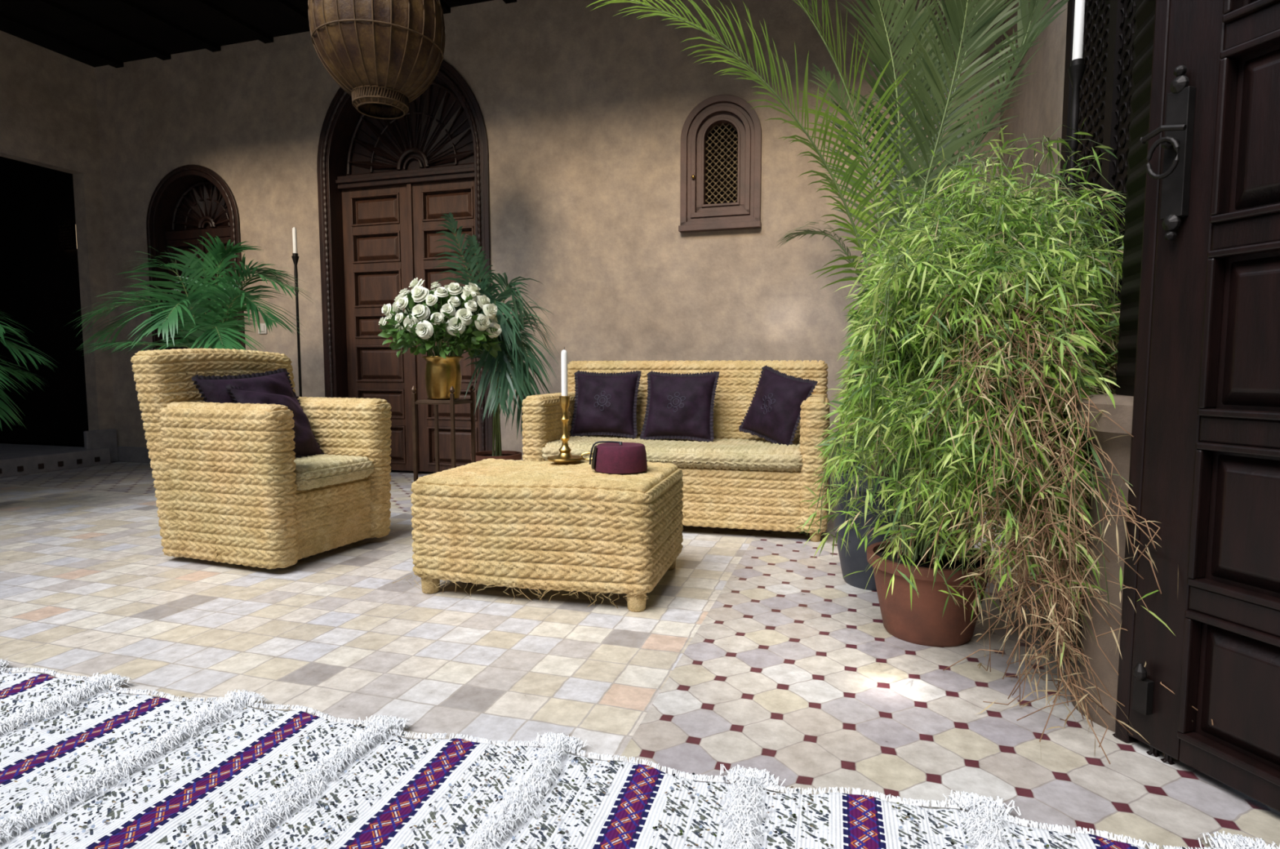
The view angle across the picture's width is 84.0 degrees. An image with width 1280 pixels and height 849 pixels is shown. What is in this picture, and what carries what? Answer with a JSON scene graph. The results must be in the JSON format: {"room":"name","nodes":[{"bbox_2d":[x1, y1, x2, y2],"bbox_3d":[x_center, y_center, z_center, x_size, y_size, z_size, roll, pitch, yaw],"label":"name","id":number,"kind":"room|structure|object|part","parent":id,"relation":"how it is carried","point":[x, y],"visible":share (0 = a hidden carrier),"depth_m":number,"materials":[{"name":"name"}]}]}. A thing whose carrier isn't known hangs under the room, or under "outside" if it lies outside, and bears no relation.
{"room":"traditional dwelling","nodes":[
{"label":"traditional dwelling","id":0,"kind":"room"},
{"bbox_2d":[0,440,84,447],"bbox_3d":[-6.925,-1.154,4.051,3.340,3.250,6.850,1,5,17],"label":"floor","id":1,"kind":"structure","parent":0,"point":[1,442],"depth_m":6.95,"materials":[{"name":"tile"}]},
{"bbox_2d":[0,30,115,431],"bbox_3d":[-5.399,-1.742,3.074,0.120,4.620,5.970,1,5,17],"label":"wall","id":2,"kind":"structure","parent":0,"point":[48,108],"depth_m":5.69,"materials":[{"name":"paint"}]},
{"bbox_2d":[0,155,88,444],"bbox_3d":[-6.093,-1.411,6.436,3.130,3.120,0.077,1,5,17],"label":"doorway","id":3,"kind":"structure","parent":2,"relation":"in","point":[40,286],"depth_m":6.19,"materials":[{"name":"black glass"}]},
{"bbox_2d":[83,428,118,462],"bbox_3d":[-4.492,0.185,5.930,0.040,0.280,0.250,1,5,17],"label":"baseboard","id":4,"kind":"structure","parent":2,"relation":"attached to","point":[102,438],"depth_m":5.93,"materials":[{"name":"paint"}]},
{"bbox_2d":[0,0,516,67],"bbox_3d":[-3.288,-2.717,2.033,11.400,0.410,8.370,1,5,17],"label":"ceiling","id":5,"kind":"structure","parent":0,"point":[92,33],"depth_m":5.07,"materials":[{"name":"brown wood"}]},
{"bbox_2d":[307,0,444,119],"bbox_3d":[-1.235,-2.101,3.342,0.608,1.219,0.608,0,5,0],"label":"hanging lantern","id":6,"kind":"object","parent":5,"relation":"hanging from","point":[384,54],"visible":1,"depth_m":3.20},
{"bbox_2d":[94,0,1004,476],"bbox_3d":[-1.126,-1.904,5.091,7.110,4.620,0.400,1,5,17],"label":"wall","id":7,"kind":"structure","parent":0,"point":[585,111],"depth_m":4.68,"materials":[{"name":"paint"}]},
{"bbox_2d":[146,164,245,350],"bbox_3d":[-3.530,-1.285,5.744,0.940,1.540,0.216,1,5,17],"label":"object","id":8,"kind":"structure","parent":7,"relation":"in","point":[189,202],"depth_m":5.76,"materials":[{"name":"brown wood"}]},
{"bbox_2d":[257,323,266,333],"bbox_3d":[-2.932,-0.745,5.519,0.080,0.080,0.018,1,5,17],"label":"light switch","id":9,"kind":"object","parent":7,"relation":"attached to","point":[264,328],"visible":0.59,"depth_m":5.51,"materials":[{"name":"plastic"}]},
{"bbox_2d":[316,59,493,471],"bbox_3d":[-1.682,-1.133,5.198,1.410,3.026,0.240,1,5,17],"label":"door","id":10,"kind":"structure","parent":7,"relation":"in","point":[385,187],"depth_m":5.25,"materials":[{"name":"brown wood"}]},
{"bbox_2d":[117,445,971,505],"bbox_3d":[-1.240,0.328,5.087,6.760,0.130,0.018,1,5,17],"label":"baseboard","id":11,"kind":"structure","parent":7,"relation":"attached to","point":[126,454],"depth_m":6.00,"materials":[{"name":"paint"}]},
{"bbox_2d":[678,93,761,232],"bbox_3d":[0.507,-1.615,4.425,0.510,0.810,0.160,1,5,17],"label":"window","id":12,"kind":"structure","parent":7,"relation":"in","point":[721,175],"depth_m":4.42,"materials":[{"name":"brown wood"}]},
{"bbox_2d":[0,461,1279,848],"bbox_3d":[-2.801,0.681,2.015,12.500,0.080,8.700,1,5,17],"label":"floor","id":13,"kind":"structure","parent":0,"point":[755,651],"depth_m":1.95,"materials":[{"name":"beige tile"}]},
{"bbox_2d":[0,311,58,430],"bbox_3d":[-3.784,-0.138,3.668,1.198,1.286,0.911,0,5,0],"label":"palm","id":14,"kind":"object","parent":13,"relation":"on","point":[6,344],"visible":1,"depth_m":3.79,"materials":[{"name":"plant"}]},
{"bbox_2d":[0,443,110,477],"bbox_3d":[-6.801,0.422,3.919,3.428,0.130,5.230,1,5,17],"label":"step","id":15,"kind":"structure","parent":13,"relation":"on","point":[15,460],"depth_m":5.58,"materials":[{"name":"paint"}]},
{"bbox_2d":[70,232,317,356],"bbox_3d":[-2.654,-0.340,4.344,1.368,1.582,1.055,0,5,0],"label":"palm","id":16,"kind":"object","parent":13,"relation":"on","point":[211,334],"visible":0.84,"depth_m":4.24,"materials":[{"name":"plant"}]},
{"bbox_2d":[130,348,391,568],"bbox_3d":[-1.605,0.097,3.114,0.772,0.862,0.714,2,5,21],"label":"armchair","id":17,"kind":"object","parent":13,"relation":"on","point":[248,470],"visible":1,"depth_m":2.88,"materials":[{"name":"wicker"}]},
{"bbox_2d":[191,368,294,403],"bbox_3d":[-1.679,-0.050,3.129,0.203,0.393,0.520,2,5,21],"label":"pillow","id":18,"kind":"object","parent":17,"relation":"on","point":[275,386],"depth_m":3.05,"materials":[{"name":"purple fabric"}]},
{"bbox_2d":[225,383,324,457],"bbox_3d":[-1.585,0.001,3.119,0.235,0.364,0.414,2,5,21],"label":"pillow","id":19,"kind":"object","parent":17,"relation":"on","point":[308,413],"depth_m":3.17,"materials":[{"name":"purple fabric"}]},
{"bbox_2d":[293,453,373,490],"bbox_3d":[-1.505,0.197,3.082,0.556,0.102,0.436,2,5,21],"label":"seat cushion","id":20,"kind":"object","parent":17,"relation":"on","point":[312,472],"depth_m":3.00,"materials":[{"name":"wicker"}]},
{"bbox_2d":[291,226,302,396],"bbox_3d":[-2.391,-0.487,4.979,0.265,1.768,0.247,0,5,0],"label":"candle stand","id":21,"kind":"object","parent":13,"relation":"on","point":[295,256],"visible":0.54,"depth_m":4.97,"materials":[{"name":"metal"}]},
{"bbox_2d":[292,226,297,253],"bbox_3d":[-2.400,-1.271,4.944,0.028,0.200,0.028,0,5,0],"label":"candle","id":22,"kind":"object","parent":21,"relation":"on","point":[294,230],"depth_m":4.93,"materials":[{"name":"wax"}]},
{"bbox_2d":[377,277,502,481],"bbox_3d":[-1.092,-0.156,3.939,0.688,1.279,0.608,1,5,14],"label":"flower arrangement","id":23,"kind":"object","parent":13,"relation":"on","point":[424,321],"visible":0.98,"depth_m":3.82,"materials":[{"name":"white plant"}]},
{"bbox_3d":[-1.090,-0.258,3.942,0.224,0.238,0.224,1,5,14],"label":"brass pot","id":24,"kind":"part","parent":23,"relation":"part of","materials":[{"name":"gold metal"}]},
{"bbox_2d":[470,450,521,462],"bbox_3d":[-0.870,0.315,4.319,0.305,0.280,0.305,0,5,0],"label":"pot","id":25,"kind":"object","parent":13,"relation":"on","point":[504,455],"depth_m":4.28,"materials":[{"name":"ceramic"}]},
{"bbox_2d":[432,212,562,462],"bbox_3d":[-0.822,-0.382,4.136,0.759,1.699,0.613,0,5,0],"label":"palm","id":26,"kind":"object","parent":13,"relation":"on","point":[513,353],"visible":0.73,"depth_m":4.10,"materials":[{"name":"plant"}]},
{"bbox_2d":[393,457,683,612],"bbox_3d":[-0.345,0.374,2.669,0.930,0.426,0.631,1,5,14],"label":"coffee table","id":27,"kind":"object","parent":13,"relation":"on","point":[546,525],"visible":0.98,"depth_m":2.39,"materials":[{"name":"wicker"}]},
{"bbox_2d":[546,346,592,462],"bbox_3d":[-0.290,-0.082,2.825,0.169,0.452,0.144,3,6,36],"label":"candlestick","id":28,"kind":"object","parent":27,"relation":"on","point":[565,455],"visible":0.95,"depth_m":2.82,"materials":[{"name":"gold metal"}]},
{"bbox_2d":[560,346,567,395],"bbox_3d":[-0.300,-0.207,2.822,0.025,0.202,0.025,0,5,0],"label":"candle","id":29,"kind":"object","parent":28,"relation":"on","point":[564,353],"depth_m":2.81,"materials":[{"name":"wax"}]},
{"bbox_2d":[589,440,647,473],"bbox_3d":[-0.075,0.112,2.589,0.204,0.105,0.194,2,5,20],"label":"hat","id":30,"kind":"object","parent":27,"relation":"on","point":[611,456],"visible":1,"depth_m":2.51,"materials":[{"name":"red fabric"}]},
{"bbox_2d":[0,658,1279,848],"bbox_3d":[-0.967,0.701,1.082,4.003,0.064,1.279,1,5,15],"label":"rug","id":31,"kind":"object","parent":13,"relation":"on","point":[85,764],"visible":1,"depth_m":1.31,"materials":[{"name":"fabric"}]},
{"bbox_2d":[521,360,830,542],"bbox_3d":[0.215,0.081,3.739,1.505,0.839,0.757,1,5,15],"label":"sofa","id":32,"kind":"object","parent":13,"relation":"on","point":[743,436],"visible":0.83,"depth_m":3.58,"materials":[{"name":"wicker"}]},
{"bbox_2d":[569,369,641,439],"bbox_3d":[-0.191,-0.114,3.914,0.393,0.373,0.173,1,5,15],"label":"pillow","id":33,"kind":"object","parent":32,"relation":"on","point":[602,404],"depth_m":3.87,"materials":[{"name":"purple fabric"}]},
{"bbox_2d":[640,370,719,441],"bbox_3d":[0.209,-0.098,3.785,0.414,0.378,0.179,1,5,15],"label":"pillow","id":34,"kind":"object","parent":32,"relation":"on","point":[679,408],"depth_m":3.74,"materials":[{"name":"purple fabric"}]},
{"bbox_2d":[738,364,817,445],"bbox_3d":[0.688,-0.088,3.600,0.172,0.430,0.436,-3,5,-29],"label":"pillow","id":35,"kind":"object","parent":32,"relation":"on","point":[773,415],"depth_m":3.54,"materials":[{"name":"purple fabric"}]},
{"bbox_2d":[586,0,1068,591],"bbox_3d":[0.707,-0.741,2.564,1.730,2.666,1.031,-4,6,-38],"label":"date palm","id":36,"kind":"object","parent":13,"relation":"on","point":[932,67],"visible":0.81,"depth_m":2.59,"materials":[{"name":"green plant"}]},
{"bbox_2d":[824,396,864,465],"bbox_3d":[0.950,0.205,3.079,0.297,0.697,0.245,-4,6,-40],"label":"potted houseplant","id":37,"kind":"object","parent":13,"relation":"on","point":[851,437],"visible":0.04,"depth_m":3.02,"materials":[{"name":"plant"}]},
{"bbox_2d":[795,120,1213,764],"bbox_3d":[0.945,-0.108,2.003,0.983,1.495,1.416,1,5,6],"label":"bamboo","id":38,"kind":"object","parent":13,"relation":"on","point":[975,353],"visible":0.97,"depth_m":1.77,"materials":[{"name":"plant"}]},
{"bbox_2d":[1000,0,1086,627],"bbox_3d":[1.354,-0.385,2.219,0.265,2.008,0.247,0,5,0],"label":"candle stand","id":39,"kind":"object","parent":13,"relation":"on","point":[1076,71],"visible":0.48,"depth_m":2.19,"materials":[{"name":"metal"}]},
{"bbox_2d":[1071,0,1084,60],"bbox_3d":[1.345,-1.244,2.177,0.028,0.290,0.028,0,5,0],"label":"candle","id":40,"kind":"object","parent":39,"relation":"on","point":[1079,11],"depth_m":2.17,"materials":[{"name":"wax"}]},
{"bbox_2d":[1070,394,1133,732],"bbox_3d":[1.180,0.304,1.614,0.350,0.735,0.350,1,5,17],"label":"plinth","id":41,"kind":"object","parent":13,"relation":"on","point":[1117,449],"visible":0.24,"depth_m":1.58,"materials":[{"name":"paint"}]},
{"bbox_2d":[1115,0,1155,395],"bbox_3d":[1.194,-1.340,1.471,0.207,2.565,0.212,1,5,17],"label":"carved post","id":42,"kind":"object","parent":41,"relation":"on","point":[1144,15],"visible":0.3,"depth_m":1.59,"materials":[{"name":"brown wood"}]},
{"bbox_2d":[1111,0,1279,812],"bbox_3d":[1.189,-0.880,0.958,0.146,3.200,0.991,-1,5,-18],"label":"open door leaf","id":43,"kind":"structure","parent":13,"relation":"on","point":[1205,460],"depth_m":1.34,"materials":[{"name":"wood"}]},
{"bbox_3d":[1.020,-0.045,1.408,0.060,1.285,0.083,-2,5,-18],"label":"lock plate","id":44,"kind":"part","parent":43,"relation":"part of","materials":[{"name":"metal"}]},
{"bbox_2d":[831,464,897,591],"bbox_3d":[0.880,0.380,2.639,0.338,0.420,0.338,0,5,0],"label":"pot","id":45,"kind":"object","parent":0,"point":[856,561],"depth_m":2.55,"materials":[{"name":"grey ceramic"}]},
{"bbox_2d":[866,540,995,647],"bbox_3d":[0.870,0.509,2.148,0.360,0.240,0.360,0,5,0],"label":"pot","id":46,"kind":"object","parent":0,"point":[925,625],"depth_m":2.03,"materials":[{"name":"ceramic"}]},
{"bbox_2d":[996,0,1067,535],"bbox_3d":[1.737,-1.712,2.697,0.230,4.620,2.520,1,5,17],"label":"wall","id":47,"kind":"structure","parent":0,"point":[1039,104],"depth_m":3.08,"materials":[{"name":"paint"}]},
{"bbox_2d":[992,500,1041,569],"bbox_3d":[1.784,0.460,3.450,0.020,0.130,1.350,1,5,17],"label":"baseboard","id":48,"kind":"structure","parent":47,"relation":"attached to","point":[1002,500],"depth_m":3.04,"materials":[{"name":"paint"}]},
{"bbox_2d":[1042,0,1137,608],"bbox_3d":[1.458,-0.872,2.168,0.065,2.970,1.060,1,5,17],"label":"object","id":49,"kind":"structure","parent":47,"relation":"in","point":[1105,88],"depth_m":2.24,"materials":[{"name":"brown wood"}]}
]}

